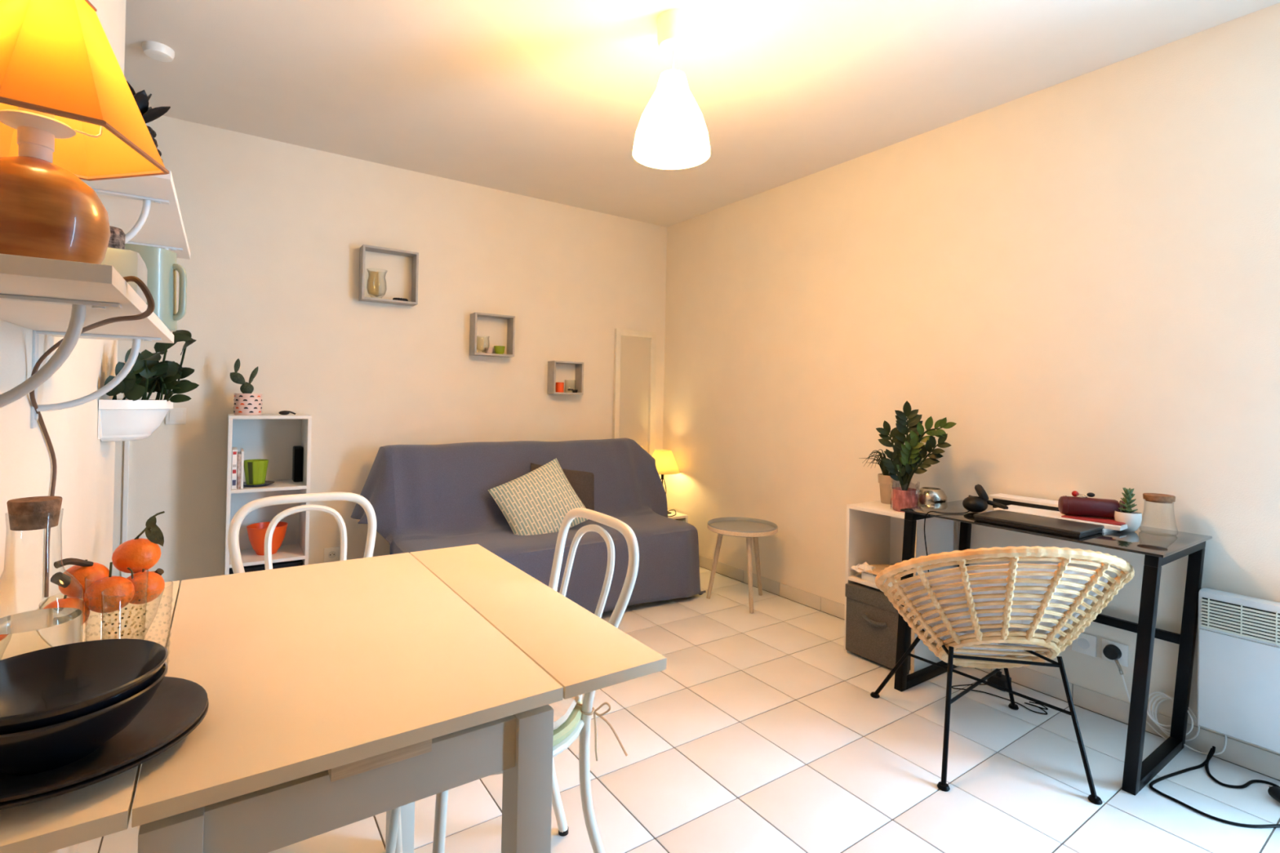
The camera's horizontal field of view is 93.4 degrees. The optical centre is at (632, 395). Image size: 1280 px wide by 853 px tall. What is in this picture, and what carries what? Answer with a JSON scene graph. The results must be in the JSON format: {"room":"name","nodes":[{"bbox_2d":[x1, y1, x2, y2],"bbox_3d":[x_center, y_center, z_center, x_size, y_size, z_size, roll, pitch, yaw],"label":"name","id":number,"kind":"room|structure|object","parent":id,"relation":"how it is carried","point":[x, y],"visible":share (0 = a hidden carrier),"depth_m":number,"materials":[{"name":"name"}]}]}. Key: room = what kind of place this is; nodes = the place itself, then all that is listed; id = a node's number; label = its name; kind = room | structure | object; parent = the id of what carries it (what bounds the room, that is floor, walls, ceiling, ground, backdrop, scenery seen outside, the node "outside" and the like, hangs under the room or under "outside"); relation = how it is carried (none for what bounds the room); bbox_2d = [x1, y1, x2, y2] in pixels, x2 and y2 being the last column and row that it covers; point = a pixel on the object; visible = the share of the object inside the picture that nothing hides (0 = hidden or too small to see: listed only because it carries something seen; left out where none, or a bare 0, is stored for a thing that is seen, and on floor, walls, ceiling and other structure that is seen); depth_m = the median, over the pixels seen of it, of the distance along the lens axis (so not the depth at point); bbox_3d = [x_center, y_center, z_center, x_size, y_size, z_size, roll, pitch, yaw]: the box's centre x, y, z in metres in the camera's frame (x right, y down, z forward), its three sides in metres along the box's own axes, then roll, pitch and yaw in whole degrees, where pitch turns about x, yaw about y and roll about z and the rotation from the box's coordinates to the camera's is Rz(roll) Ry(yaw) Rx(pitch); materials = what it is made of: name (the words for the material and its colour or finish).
{"room":"living room","nodes":[
{"label":"living room","id":0,"kind":"room"},
{"bbox_2d":[0,0,125,852],"bbox_3d":[-0.731,-0.093,-0.415,1.115,2.494,4.930,1,0,-34],"label":"wall","id":1,"kind":"structure","parent":0,"point":[85,473],"depth_m":1.27,"materials":[{"name":"paint"}]},
{"bbox_2d":[0,253,173,428],"bbox_3d":[-0.833,-0.034,0.894,0.192,0.193,0.890,1,0,-34],"label":"wall shelf","id":2,"kind":"object","parent":1,"relation":"attached to","point":[56,298],"visible":1,"depth_m":0.69,"materials":[{"name":"white laminate"}]},
{"bbox_2d":[0,0,168,597],"bbox_3d":[-0.831,-0.024,0.921,0.221,0.846,0.868,1,0,-34],"label":"table lamp","id":3,"kind":"object","parent":2,"relation":"on","point":[69,113],"visible":0.88,"depth_m":0.62,"materials":[{"name":"brown wood"}]},
{"bbox_2d":[0,106,75,163],"bbox_3d":[-0.633,-0.285,0.641,0.062,0.076,0.062,1,0,-34],"label":"socket","id":4,"kind":"object","parent":3,"relation":"attached to","point":[37,131],"depth_m":0.63,"materials":[{"name":"white plastic"}]},
{"bbox_2d":[100,247,147,303],"bbox_3d":[-0.731,-0.164,0.853,0.062,0.072,0.110,1,0,-34],"label":"box","id":5,"kind":"object","parent":2,"relation":"on","point":[126,263],"visible":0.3,"depth_m":0.82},
{"bbox_2d":[107,226,124,248],"bbox_3d":[-0.742,-0.218,0.852,0.039,0.036,0.039,1,0,-34],"label":"stopper","id":6,"kind":"object","parent":5,"relation":"on","point":[117,240],"visible":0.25,"depth_m":0.85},
{"bbox_2d":[124,243,186,331],"bbox_3d":[-0.968,-0.209,1.194,0.108,0.156,0.108,1,0,31],"label":"jug","id":7,"kind":"object","parent":2,"relation":"on","point":[162,266],"visible":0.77,"depth_m":1.18,"materials":[{"name":"green ceramic"}]},
{"bbox_2d":[80,169,190,259],"bbox_3d":[-1.203,-0.338,1.450,0.192,0.193,0.850,1,0,-34],"label":"wall shelf","id":8,"kind":"object","parent":1,"relation":"attached to","point":[146,209],"visible":0.39,"depth_m":1.32,"materials":[{"name":"white laminate"}]},
{"bbox_2d":[126,80,170,162],"bbox_3d":[-1.182,-0.580,1.428,0.142,0.291,0.149,1,0,-34],"label":"ornament","id":9,"kind":"object","parent":8,"relation":"on","point":[148,114],"visible":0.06,"depth_m":1.42,"materials":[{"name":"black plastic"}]},
{"bbox_2d":[97,398,173,441],"bbox_3d":[-1.476,0.073,1.806,0.156,0.120,0.270,1,0,-34],"label":"wall planter","id":10,"kind":"object","parent":1,"relation":"attached to","point":[119,420],"visible":0.94,"depth_m":1.72,"materials":[{"name":"white plastic"}]},
{"bbox_2d":[104,329,199,402],"bbox_3d":[-1.417,-0.086,1.794,0.211,0.239,0.227,1,0,-34],"label":"leaf plant","id":11,"kind":"object","parent":10,"relation":"in","point":[147,375],"visible":0.86,"depth_m":1.79,"materials":[{"name":"green plant"}]},
{"bbox_2d":[111,115,666,610],"bbox_3d":[-1.450,-0.087,3.564,4.600,2.494,0.120,1,0,-34],"label":"wall","id":12,"kind":"structure","parent":0,"point":[276,231],"depth_m":3.42,"materials":[{"name":"paint"}]},
{"bbox_2d":[120,398,129,577],"bbox_3d":[-2.394,0.488,2.847,0.018,1.300,0.012,1,0,-34],"label":"trim","id":13,"kind":"structure","parent":12,"relation":"attached to","point":[126,443],"depth_m":2.84,"materials":[{"name":"white plastic"}]},
{"bbox_2d":[165,408,186,424],"bbox_3d":[-2.236,0.102,2.951,0.080,0.080,0.013,1,0,-34],"label":"light switch","id":14,"kind":"object","parent":12,"relation":"attached to","point":[174,415],"visible":0.9,"depth_m":2.95,"materials":[{"name":"white plastic"}]},
{"bbox_2d":[324,546,340,562],"bbox_3d":[-1.666,0.883,3.342,0.080,0.080,0.018,1,0,-34],"label":"wall socket","id":15,"kind":"object","parent":12,"relation":"attached to","point":[333,553],"visible":0.95,"depth_m":3.34,"materials":[{"name":"white plastic"}]},
{"bbox_2d":[358,244,418,306],"bbox_3d":[-1.399,-0.682,3.461,0.300,0.301,0.100,1,0,-34],"label":"shadow box","id":16,"kind":"object","parent":12,"relation":"attached to","point":[415,255],"visible":1,"depth_m":3.45,"materials":[{"name":"grey paint"}]},
{"bbox_2d":[469,311,515,357],"bbox_3d":[-0.888,-0.378,3.811,0.260,0.259,0.100,1,0,-34],"label":"shadow box","id":17,"kind":"object","parent":12,"relation":"attached to","point":[473,317],"visible":1,"depth_m":3.78,"materials":[{"name":"grey paint"}]},
{"bbox_2d":[484,347,493,353],"bbox_3d":[-0.912,-0.281,3.825,0.054,0.041,0.054,1,0,-34],"label":"cup","id":18,"kind":"object","parent":17,"relation":"on","point":[488,350],"visible":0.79,"depth_m":3.81,"materials":[{"name":"ceramic"}]},
{"bbox_2d":[493,346,505,354],"bbox_3d":[-0.847,-0.285,3.827,0.070,0.052,0.070,1,0,-34],"label":"cup","id":19,"kind":"object","parent":17,"relation":"on","point":[498,349],"visible":0.9,"depth_m":3.80,"materials":[{"name":"ceramic"}]},
{"bbox_2d":[546,360,583,394],"bbox_3d":[-0.458,-0.117,4.105,0.223,0.221,0.100,1,0,-34],"label":"shadow box","id":20,"kind":"object","parent":12,"relation":"attached to","point":[579,375],"visible":1,"depth_m":4.07,"materials":[{"name":"grey paint"}]},
{"bbox_2d":[555,382,564,392],"bbox_3d":[-0.494,-0.053,4.069,0.056,0.067,0.056,1,0,-34],"label":"candle","id":21,"kind":"object","parent":20,"relation":"in","point":[559,385],"visible":0.88,"depth_m":4.04,"materials":[{"name":"orange wax"}]},
{"bbox_2d":[612,328,656,456],"bbox_3d":[0.008,0.247,4.467,0.360,1.454,0.029,1,0,-34],"label":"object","id":22,"kind":"object","parent":12,"relation":"attached to","point":[634,351],"visible":0.5,"depth_m":4.47,"materials":[{"name":"beige mirror"}]},
{"bbox_2d":[618,335,650,453],"bbox_3d":[0.003,0.247,4.470,0.277,1.374,0.013,1,0,-34],"label":"mirror glass","id":23,"kind":"object","parent":22,"relation":"attached to","point":[634,351],"depth_m":4.47,"materials":[{"name":"mirror"}]},
{"bbox_2d":[75,566,1279,852],"bbox_3d":[0.272,1.232,0.985,4.600,0.101,6.340,1,0,-34],"label":"floor","id":24,"kind":"structure","parent":0,"point":[759,732],"depth_m":1.91,"materials":[{"name":"tile"}]},
{"bbox_2d":[224,413,311,574],"bbox_3d":[-1.846,0.624,3.045,0.346,1.052,0.296,1,0,-34],"label":"bookshelf","id":25,"kind":"object","parent":24,"relation":"on","point":[273,437],"visible":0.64,"depth_m":3.12,"materials":[{"name":"white laminate"}]},
{"bbox_2d":[231,447,237,489],"bbox_3d":[-1.936,0.352,2.929,0.020,0.188,0.161,1,0,-34],"label":"book","id":26,"kind":"object","parent":25,"relation":"on","point":[234,451],"visible":0.98,"depth_m":2.86,"materials":[{"name":"paper"}]},
{"bbox_2d":[236,451,241,488],"bbox_3d":[-1.918,0.363,2.936,0.014,0.166,0.151,1,0,-34],"label":"book","id":27,"kind":"object","parent":25,"relation":"on","point":[238,460],"visible":0.82,"depth_m":2.87,"materials":[{"name":"paper"}]},
{"bbox_2d":[240,448,244,488],"bbox_3d":[-1.918,0.357,2.959,0.010,0.178,0.191,1,0,-34],"label":"book","id":28,"kind":"object","parent":25,"relation":"on","point":[242,449],"visible":0.87,"depth_m":2.88,"materials":[{"name":"paper"}]},
{"bbox_2d":[233,393,262,415],"bbox_3d":[-1.901,0.044,2.980,0.119,0.105,0.119,1,0,-34],"label":"cactus pot","id":29,"kind":"object","parent":25,"relation":"on","point":[245,404],"visible":0.99,"depth_m":2.93,"materials":[{"name":"ceramic"}]},
{"bbox_2d":[230,358,257,393],"bbox_3d":[-1.913,-0.087,2.969,0.117,0.189,0.023,1,0,-42],"label":"cactus","id":30,"kind":"object","parent":29,"relation":"on","point":[246,387],"visible":0.94,"depth_m":2.96,"materials":[{"name":"plant"}]},
{"bbox_2d":[243,480,274,487],"bbox_3d":[-1.862,0.440,2.986,0.152,0.014,0.152,1,0,-34],"label":"saucer","id":31,"kind":"object","parent":25,"relation":"on","point":[267,482],"visible":0.62,"depth_m":2.95,"materials":[{"name":"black ceramic"}]},
{"bbox_2d":[244,458,268,484],"bbox_3d":[-1.865,0.381,2.983,0.108,0.120,0.105,1,0,-34],"label":"pot","id":32,"kind":"object","parent":31,"relation":"on","point":[255,470],"visible":0.91,"depth_m":2.95,"materials":[{"name":"ceramic"}]},
{"bbox_2d":[229,560,302,574],"bbox_3d":[-1.851,0.982,3.040,0.306,0.295,0.260,1,0,-34],"label":"storage box","id":33,"kind":"object","parent":25,"relation":"on","point":[297,562],"visible":0.12,"depth_m":2.98,"materials":[{"name":"black plastic"}]},
{"bbox_2d":[246,521,288,555],"bbox_3d":[-1.847,0.727,3.047,0.180,0.142,0.180,1,0,-34],"label":"bowl","id":34,"kind":"object","parent":25,"relation":"on","point":[256,532],"visible":0.79,"depth_m":3.00,"materials":[{"name":"plastic"}]},
{"bbox_2d":[278,410,295,414],"bbox_3d":[-1.747,0.089,3.049,0.075,0.022,0.027,1,0,-34],"label":"hair clip","id":35,"kind":"object","parent":25,"relation":"on","point":[282,412],"visible":1,"depth_m":3.04,"materials":[{"name":"black"}]},
{"bbox_2d":[292,445,303,482],"bbox_3d":[-1.758,0.359,3.164,0.043,0.183,0.082,1,0,-34],"label":"speaker","id":36,"kind":"object","parent":25,"relation":"on","point":[298,451],"visible":1,"depth_m":3.13},
{"bbox_2d":[293,448,302,479],"bbox_3d":[-1.736,0.359,3.131,0.037,0.163,0.003,1,0,-34],"label":"grille","id":37,"kind":"object","parent":36,"relation":"attached to","point":[298,453],"depth_m":3.13,"materials":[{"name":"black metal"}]},
{"bbox_2d":[227,492,402,852],"bbox_3d":[-0.816,0.724,1.542,0.400,0.878,0.489,1,0,-34],"label":"bistro chair","id":38,"kind":"object","parent":24,"relation":"on","point":[234,552],"visible":0.31,"depth_m":1.70,"materials":[{"name":"white metal"}]},
{"bbox_2d":[0,544,666,852],"bbox_3d":[-0.565,0.790,1.095,0.884,0.750,0.880,1,0,-34],"label":"dining table","id":39,"kind":"object","parent":24,"relation":"on","point":[340,694],"visible":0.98,"depth_m":0.89,"materials":[{"name":"laminate"}]},
{"bbox_2d":[0,496,84,660],"bbox_3d":[-0.793,0.273,0.797,0.100,0.271,0.100,1,0,-34],"label":"carafe","id":40,"kind":"object","parent":39,"relation":"on","point":[23,633],"visible":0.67,"depth_m":0.78,"materials":[{"name":"clear glass"}]},
{"bbox_2d":[0,701,208,809],"bbox_3d":[-0.648,0.400,0.694,0.262,0.022,0.262,1,0,-34],"label":"dinner plate","id":41,"kind":"object","parent":39,"relation":"on","point":[16,802],"visible":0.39,"depth_m":0.62,"materials":[{"name":"ceramic"}]},
{"bbox_2d":[0,676,208,802],"bbox_3d":[-0.648,0.394,0.694,0.260,0.022,0.260,1,0,-34],"label":"dinner plate","id":42,"kind":"object","parent":41,"relation":"on","point":[177,704],"visible":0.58,"depth_m":0.69,"materials":[{"name":"ceramic"}]},
{"bbox_2d":[0,662,167,775],"bbox_3d":[-0.645,0.363,0.673,0.199,0.070,0.199,1,0,-34],"label":"bowl","id":43,"kind":"object","parent":42,"relation":"on","point":[39,750],"visible":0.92,"depth_m":0.62,"materials":[{"name":"ceramic"}]},
{"bbox_2d":[0,639,168,735],"bbox_3d":[-0.645,0.346,0.673,0.199,0.070,0.199,1,0,-34],"label":"bowl","id":44,"kind":"object","parent":43,"relation":"on","point":[55,685],"visible":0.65,"depth_m":0.72,"materials":[{"name":"ceramic"}]},
{"bbox_3d":[-0.849,0.364,0.969,0.152,0.088,0.152,1,0,-34],"label":"fruit bowl","id":45,"kind":"object","parent":39,"relation":"on","visible":0},
{"bbox_2d":[43,595,89,625],"bbox_3d":[-0.853,0.328,0.905,0.058,0.056,0.058,1,0,-34],"label":"clementine","id":46,"kind":"object","parent":45,"relation":"in","point":[70,602],"visible":0.44,"depth_m":0.90,"materials":[{"name":"food"}]},
{"bbox_2d":[57,560,109,599],"bbox_3d":[-0.861,0.288,0.948,0.062,0.060,0.062,1,0,-34],"label":"clementine","id":47,"kind":"object","parent":45,"relation":"in","point":[86,576],"visible":0.67,"depth_m":0.93,"materials":[{"name":"food"}]},
{"bbox_2d":[53,558,93,568],"bbox_3d":[-0.857,0.259,0.926,0.011,0.022,0.048,1,0,18],"label":"stalk","id":48,"kind":"object","parent":47,"relation":"attached to","point":[77,562],"visible":1,"depth_m":0.92,"materials":[{"name":"plant"}]},
{"bbox_2d":[50,568,164,599],"bbox_3d":[-0.859,0.307,0.979,0.077,0.080,0.146,1,0,30],"label":"leaf","id":49,"kind":"object","parent":45,"relation":"in","point":[60,579],"visible":0.22,"depth_m":0.91,"materials":[{"name":"plant"}]},
{"bbox_2d":[83,562,134,613],"bbox_3d":[-0.819,0.300,0.944,0.062,0.077,0.062,1,0,-34],"label":"clementine","id":50,"kind":"object","parent":45,"relation":"in","point":[120,590],"visible":0.98,"depth_m":0.93,"materials":[{"name":"food"}]},
{"bbox_2d":[111,511,164,573],"bbox_3d":[-0.827,0.246,1.007,0.064,0.100,0.064,1,0,-4],"label":"clementine","id":51,"kind":"object","parent":50,"relation":"on","point":[136,553],"visible":0.98,"depth_m":0.99,"materials":[{"name":"orange food"}]},
{"bbox_2d":[126,567,164,604],"bbox_3d":[-0.801,0.307,0.986,0.058,0.064,0.058,1,0,-34],"label":"clementine","id":52,"kind":"object","parent":45,"relation":"in","point":[154,583],"visible":0.85,"depth_m":0.97,"materials":[{"name":"food"}]},
{"bbox_2d":[385,507,639,852],"bbox_3d":[-0.285,0.734,1.400,0.489,0.878,0.400,1,0,-34],"label":"bistro chair","id":53,"kind":"object","parent":24,"relation":"on","point":[576,723],"visible":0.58,"depth_m":1.40,"materials":[{"name":"white metal"}]},
{"bbox_2d":[549,695,627,760],"bbox_3d":[-0.292,0.761,1.395,0.409,0.175,0.403,1,0,-34],"label":"seat cushion","id":54,"kind":"object","parent":53,"relation":"on","point":[562,709],"visible":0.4,"depth_m":1.35,"materials":[{"name":"beige fabric"}]},
{"bbox_2d":[667,510,688,523],"bbox_3d":[0.153,1.026,4.356,0.355,0.342,0.321,1,0,-34],"label":"cube","id":55,"kind":"object","parent":24,"relation":"on","point":[680,517],"visible":0.11,"depth_m":4.32,"materials":[{"name":"white laminate"}]},
{"bbox_2d":[652,448,679,516],"bbox_3d":[0.197,0.643,4.403,0.255,0.490,0.344,1,0,-44],"label":"table lamp","id":56,"kind":"object","parent":55,"relation":"on","point":[665,463],"visible":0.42,"depth_m":4.31,"materials":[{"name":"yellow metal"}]},
{"bbox_2d":[706,516,777,613],"bbox_3d":[0.632,0.975,3.507,0.407,0.455,0.404,1,0,-34],"label":"tray table","id":57,"kind":"object","parent":24,"relation":"on","point":[748,527],"visible":1,"depth_m":3.53,"materials":[{"name":"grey wood"}]},
{"bbox_2d":[707,516,777,537],"bbox_3d":[0.634,0.765,3.507,0.400,0.035,0.400,1,0,-34],"label":"tray","id":58,"kind":"object","parent":57,"relation":"on","point":[732,526],"depth_m":3.51,"materials":[{"name":"wood"}]},
{"bbox_2d":[844,500,958,674],"bbox_3d":[1.242,0.867,2.806,0.339,0.688,0.350,1,0,-34],"label":"cube bookcase","id":59,"kind":"object","parent":24,"relation":"on","point":[874,535],"visible":0.26,"depth_m":2.85,"materials":[{"name":"white laminate"}]},
{"bbox_2d":[844,582,911,674],"bbox_3d":[1.210,1.041,2.787,0.370,0.313,0.310,1,0,-34],"label":"fabric bin","id":60,"kind":"object","parent":59,"relation":"on","point":[871,619],"visible":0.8,"depth_m":2.71,"materials":[{"name":"grey fabric"}]},
{"bbox_2d":[861,564,894,586],"bbox_3d":[1.235,0.842,2.794,0.270,0.032,0.215,1,0,-34],"label":"paper stack","id":61,"kind":"object","parent":59,"relation":"on","point":[864,575],"visible":0.2,"depth_m":2.77,"materials":[{"name":"paper"}]},
{"bbox_2d":[857,564,901,581],"bbox_3d":[1.231,0.820,2.791,0.290,0.027,0.235,1,0,-34],"label":"envelope","id":62,"kind":"object","parent":61,"relation":"on","point":[878,568],"visible":0.23,"depth_m":2.79,"materials":[{"name":"paper"}]},
{"bbox_2d":[849,561,875,574],"bbox_3d":[1.083,0.803,2.817,0.087,0.045,0.116,1,0,-34],"label":"crumpled paper","id":63,"kind":"object","parent":62,"relation":"on","point":[865,566],"visible":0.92,"depth_m":2.80,"materials":[{"name":"paper"}]},
{"bbox_2d":[877,473,900,504],"bbox_3d":[1.244,0.454,2.927,0.108,0.138,0.108,1,0,-34],"label":"plant pot","id":64,"kind":"object","parent":59,"relation":"on","point":[885,482],"visible":0.64,"depth_m":2.89,"materials":[{"name":"ceramic"}]},
{"bbox_2d":[858,448,896,475],"bbox_3d":[1.234,0.335,2.918,0.261,0.139,0.222,1,0,-34],"label":"spider plant","id":65,"kind":"object","parent":64,"relation":"in","point":[883,468],"visible":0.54,"depth_m":2.92,"materials":[{"name":"green plant"}]},
{"bbox_2d":[890,483,918,512],"bbox_3d":[1.228,0.454,2.728,0.119,0.136,0.120,1,0,-34],"label":"pot","id":66,"kind":"object","parent":59,"relation":"on","point":[900,499],"visible":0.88,"depth_m":2.69,"materials":[{"name":"ceramic"}]},
{"bbox_2d":[875,400,955,490],"bbox_3d":[1.255,0.232,2.688,0.346,0.416,0.099,1,0,38],"label":"plant","id":67,"kind":"object","parent":66,"relation":"on","point":[906,457],"visible":0.99,"depth_m":2.69,"materials":[{"name":"green plant"}]},
{"bbox_2d":[918,487,946,506],"bbox_3d":[1.363,0.475,2.760,0.132,0.099,0.132,1,0,-34],"label":"vase","id":68,"kind":"object","parent":59,"relation":"on","point":[926,495],"visible":0.7,"depth_m":2.71,"materials":[{"name":"silver"}]},
{"bbox_2d":[951,671,1048,715],"bbox_3d":[1.500,1.183,2.459,0.330,0.062,0.193,1,0,40],"label":"power adapter","id":69,"kind":"object","parent":24,"relation":"on","point":[998,679],"visible":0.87,"depth_m":2.48,"materials":[{"name":"black plastic"}]},
{"bbox_2d":[870,546,1134,804],"bbox_3d":[1.251,0.827,2.094,0.775,0.761,0.683,1,0,7],"label":"rattan chair","id":70,"kind":"object","parent":24,"relation":"on","point":[944,650],"visible":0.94,"depth_m":1.92,"materials":[{"name":"beige wicker"}]},
{"bbox_2d":[893,499,1212,795],"bbox_3d":[1.516,0.842,2.262,0.500,0.742,0.853,1,0,-34],"label":"desk","id":71,"kind":"object","parent":24,"relation":"on","point":[1160,547],"visible":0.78,"depth_m":2.05,"materials":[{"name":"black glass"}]},
{"bbox_2d":[924,484,1008,572],"bbox_3d":[1.299,0.637,2.405,0.324,0.564,0.108,1,0,1],"label":"headphones","id":72,"kind":"object","parent":71,"relation":"on","point":[979,504],"visible":0.91,"depth_m":2.38,"materials":[{"name":"black plastic"}]},
{"bbox_2d":[962,496,987,512],"bbox_3d":[1.367,0.436,2.412,0.090,0.065,0.090,1,0,-34],"label":"ear cup","id":73,"kind":"object","parent":72,"relation":"on","point":[971,504],"depth_m":2.38,"materials":[{"name":"black plastic"}]},
{"bbox_2d":[974,484,988,501],"bbox_3d":[1.396,0.392,2.417,0.049,0.069,0.071,1,0,19],"label":"ear cup","id":74,"kind":"object","parent":72,"relation":"on","point":[983,496],"depth_m":2.39,"materials":[{"name":"black"}]},
{"bbox_2d":[988,493,1059,511],"bbox_3d":[1.631,0.448,2.440,0.104,0.052,0.320,1,0,-34],"label":"binder","id":75,"kind":"object","parent":71,"relation":"on","point":[1006,500],"visible":0.47,"depth_m":2.44,"materials":[{"name":"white plastic"}]},
{"bbox_2d":[973,510,1104,538],"bbox_3d":[1.442,0.456,2.158,0.202,0.022,0.339,1,0,-34],"label":"laptop","id":76,"kind":"object","parent":71,"relation":"on","point":[1073,529],"visible":1,"depth_m":2.11,"materials":[{"name":"black plastic"}]},
{"bbox_2d":[986,504,1127,533],"bbox_3d":[1.590,0.460,2.260,0.183,0.026,0.423,1,0,-34],"label":"paper sheets","id":77,"kind":"object","parent":71,"relation":"on","point":[1044,513],"visible":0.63,"depth_m":2.26,"materials":[{"name":"paper"}]},
{"bbox_2d":[1061,515,1125,525],"bbox_3d":[1.667,0.445,2.172,0.130,0.004,0.175,1,0,-37],"label":"folder","id":78,"kind":"object","parent":77,"relation":"on","point":[1108,521],"visible":0.54,"depth_m":2.15,"materials":[{"name":"red"}]},
{"bbox_2d":[1057,495,1126,519],"bbox_3d":[1.671,0.407,2.190,0.208,0.072,0.076,1,0,23],"label":"pencil case","id":79,"kind":"object","parent":78,"relation":"on","point":[1067,505],"visible":0.84,"depth_m":2.17,"materials":[{"name":"red leather"}]},
{"bbox_2d":[1071,490,1095,497],"bbox_3d":[1.648,0.363,2.208,0.070,0.022,0.038,1,0,34],"label":"ring","id":80,"kind":"object","parent":79,"relation":"on","point":[1074,493],"visible":1,"depth_m":2.21,"materials":[{"name":"red"}]},
{"bbox_2d":[1114,510,1142,532],"bbox_3d":[1.735,0.442,2.116,0.076,0.066,0.076,1,0,-34],"label":"succulent pot","id":81,"kind":"object","parent":71,"relation":"on","point":[1133,520],"visible":0.84,"depth_m":2.09,"materials":[{"name":"white ceramic"}]},
{"bbox_2d":[1118,487,1137,513],"bbox_3d":[1.737,0.371,2.116,0.056,0.092,0.050,1,0,-34],"label":"succulent","id":82,"kind":"object","parent":81,"relation":"in","point":[1128,495],"visible":0.98,"depth_m":2.11,"materials":[{"name":"green plant"}]},
{"bbox_2d":[1142,493,1177,535],"bbox_3d":[1.818,0.410,2.087,0.102,0.131,0.102,1,0,-34],"label":"storage jar","id":83,"kind":"object","parent":71,"relation":"on","point":[1150,497],"visible":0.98,"depth_m":2.06,"materials":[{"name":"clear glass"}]},
{"bbox_2d":[1146,691,1226,755],"bbox_3d":[1.909,1.134,2.089,0.029,0.162,0.212,1,0,-34],"label":"coiled cable","id":84,"kind":"object","parent":71,"relation":"hanging from","point":[1168,697],"visible":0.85,"depth_m":2.13,"materials":[{"name":"white plastic"}]},
{"bbox_2d":[1149,746,1279,828],"bbox_3d":[1.817,1.193,1.814,0.393,0.048,0.289,1,0,-23],"label":"power cable","id":85,"kind":"object","parent":24,"relation":"on","point":[1213,750],"visible":1,"depth_m":1.80,"materials":[{"name":"black rubber"}]},
{"bbox_2d":[1204,747,1279,803],"bbox_3d":[1.933,1.200,1.898,0.185,0.037,0.216,1,0,-34],"label":"lead","id":86,"kind":"object","parent":24,"relation":"on","point":[1273,791],"visible":0.99,"depth_m":1.87,"materials":[{"name":"black rubber"}]},
{"bbox_3d":[-0.538,0.742,3.500,1.550,0.873,0.837,1,0,-34],"label":"bed","id":87,"kind":"object","parent":24,"relation":"on","visible":0},
{"bbox_2d":[351,438,706,613],"bbox_3d":[-0.532,0.726,3.473,1.896,0.886,0.958,1,0,-34],"label":"sofa","id":88,"kind":"object","parent":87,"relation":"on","point":[421,497],"visible":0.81,"depth_m":3.35,"materials":[{"name":"grey fabric"}]},
{"bbox_2d":[488,457,588,535],"bbox_3d":[-0.518,0.611,3.393,0.537,0.484,0.254,1,0,-30],"label":"patterned cushion","id":89,"kind":"object","parent":88,"relation":"on","point":[536,502],"visible":0.79,"depth_m":3.35,"materials":[{"name":"beige fabric"}]},
{"bbox_2d":[530,462,594,511],"bbox_3d":[-0.422,0.607,3.682,0.512,0.394,0.156,1,0,-36],"label":"cushion","id":90,"kind":"object","parent":87,"relation":"on","point":[582,482],"visible":0.31,"depth_m":3.72,"materials":[{"name":"fabric"}]},
{"bbox_2d":[124,0,1279,226],"bbox_3d":[0.324,-1.362,0.999,4.600,0.100,6.340,1,0,-34],"label":"ceiling","id":91,"kind":"structure","parent":0,"point":[544,100],"depth_m":2.46,"materials":[{"name":"paint"}]},
{"bbox_2d":[142,40,174,62],"bbox_3d":[-1.843,-1.331,2.343,0.100,0.034,0.100,1,0,-34],"label":"smoke detector","id":92,"kind":"object","parent":91,"relation":"attached to","point":[157,51],"visible":1,"depth_m":2.32,"materials":[{"name":"white plastic"}]},
{"bbox_2d":[632,8,710,169],"bbox_3d":[0.138,-1.073,2.102,0.270,0.474,0.270,1,0,-34],"label":"pendant lamp","id":93,"kind":"object","parent":91,"relation":"hanging from","point":[672,131],"visible":1,"depth_m":2.05,"materials":[{"name":"white plastic"}]},
{"bbox_2d":[662,2,1279,755],"bbox_3d":[2.076,-0.023,2.201,0.300,2.494,6.100,1,0,-34],"label":"wall","id":94,"kind":"structure","parent":0,"point":[1080,275],"depth_m":2.54,"materials":[{"name":"paint"}]},
{"bbox_2d":[698,555,1279,780],"bbox_3d":[1.401,1.175,2.877,0.008,0.078,4.220,1,0,-34],"label":"baseboard","id":95,"kind":"structure","parent":94,"relation":"attached to","point":[1265,762],"depth_m":2.33,"materials":[{"name":"tile"}]},
{"bbox_2d":[1071,632,1096,657],"bbox_3d":[1.760,0.969,2.355,0.010,0.080,0.080,1,0,-34],"label":"wall socket","id":96,"kind":"object","parent":94,"relation":"attached to","point":[1086,643],"visible":0.88,"depth_m":2.35,"materials":[{"name":"white plastic"}]},
{"bbox_2d":[1102,638,1128,666],"bbox_3d":[1.815,0.969,2.274,0.010,0.080,0.080,1,0,-34],"label":"wall socket","id":97,"kind":"object","parent":94,"relation":"attached to","point":[1123,660],"visible":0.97,"depth_m":2.26,"materials":[{"name":"white plastic"}]},
{"bbox_2d":[1102,644,1185,747],"bbox_3d":[1.848,1.080,2.189,0.026,0.278,0.241,1,0,-34],"label":"plug","id":98,"kind":"object","parent":94,"relation":"attached to","point":[1110,651],"visible":0.74,"depth_m":2.25,"materials":[{"name":"black plastic"}]},
{"bbox_2d":[1196,587,1279,753],"bbox_3d":[2.109,0.883,1.772,0.092,0.456,0.662,1,0,-34],"label":"radiator","id":99,"kind":"object","parent":94,"relation":"attached to","point":[1238,689],"visible":1,"depth_m":1.94,"materials":[{"name":"metal"}]},
{"bbox_2d":[1201,597,1279,645],"bbox_3d":[2.077,0.725,1.754,0.002,0.097,0.630,1,0,-34],"label":"grille","id":100,"kind":"object","parent":99,"relation":"attached to","point":[1259,624],"depth_m":1.93,"materials":[{"name":"white metal"}]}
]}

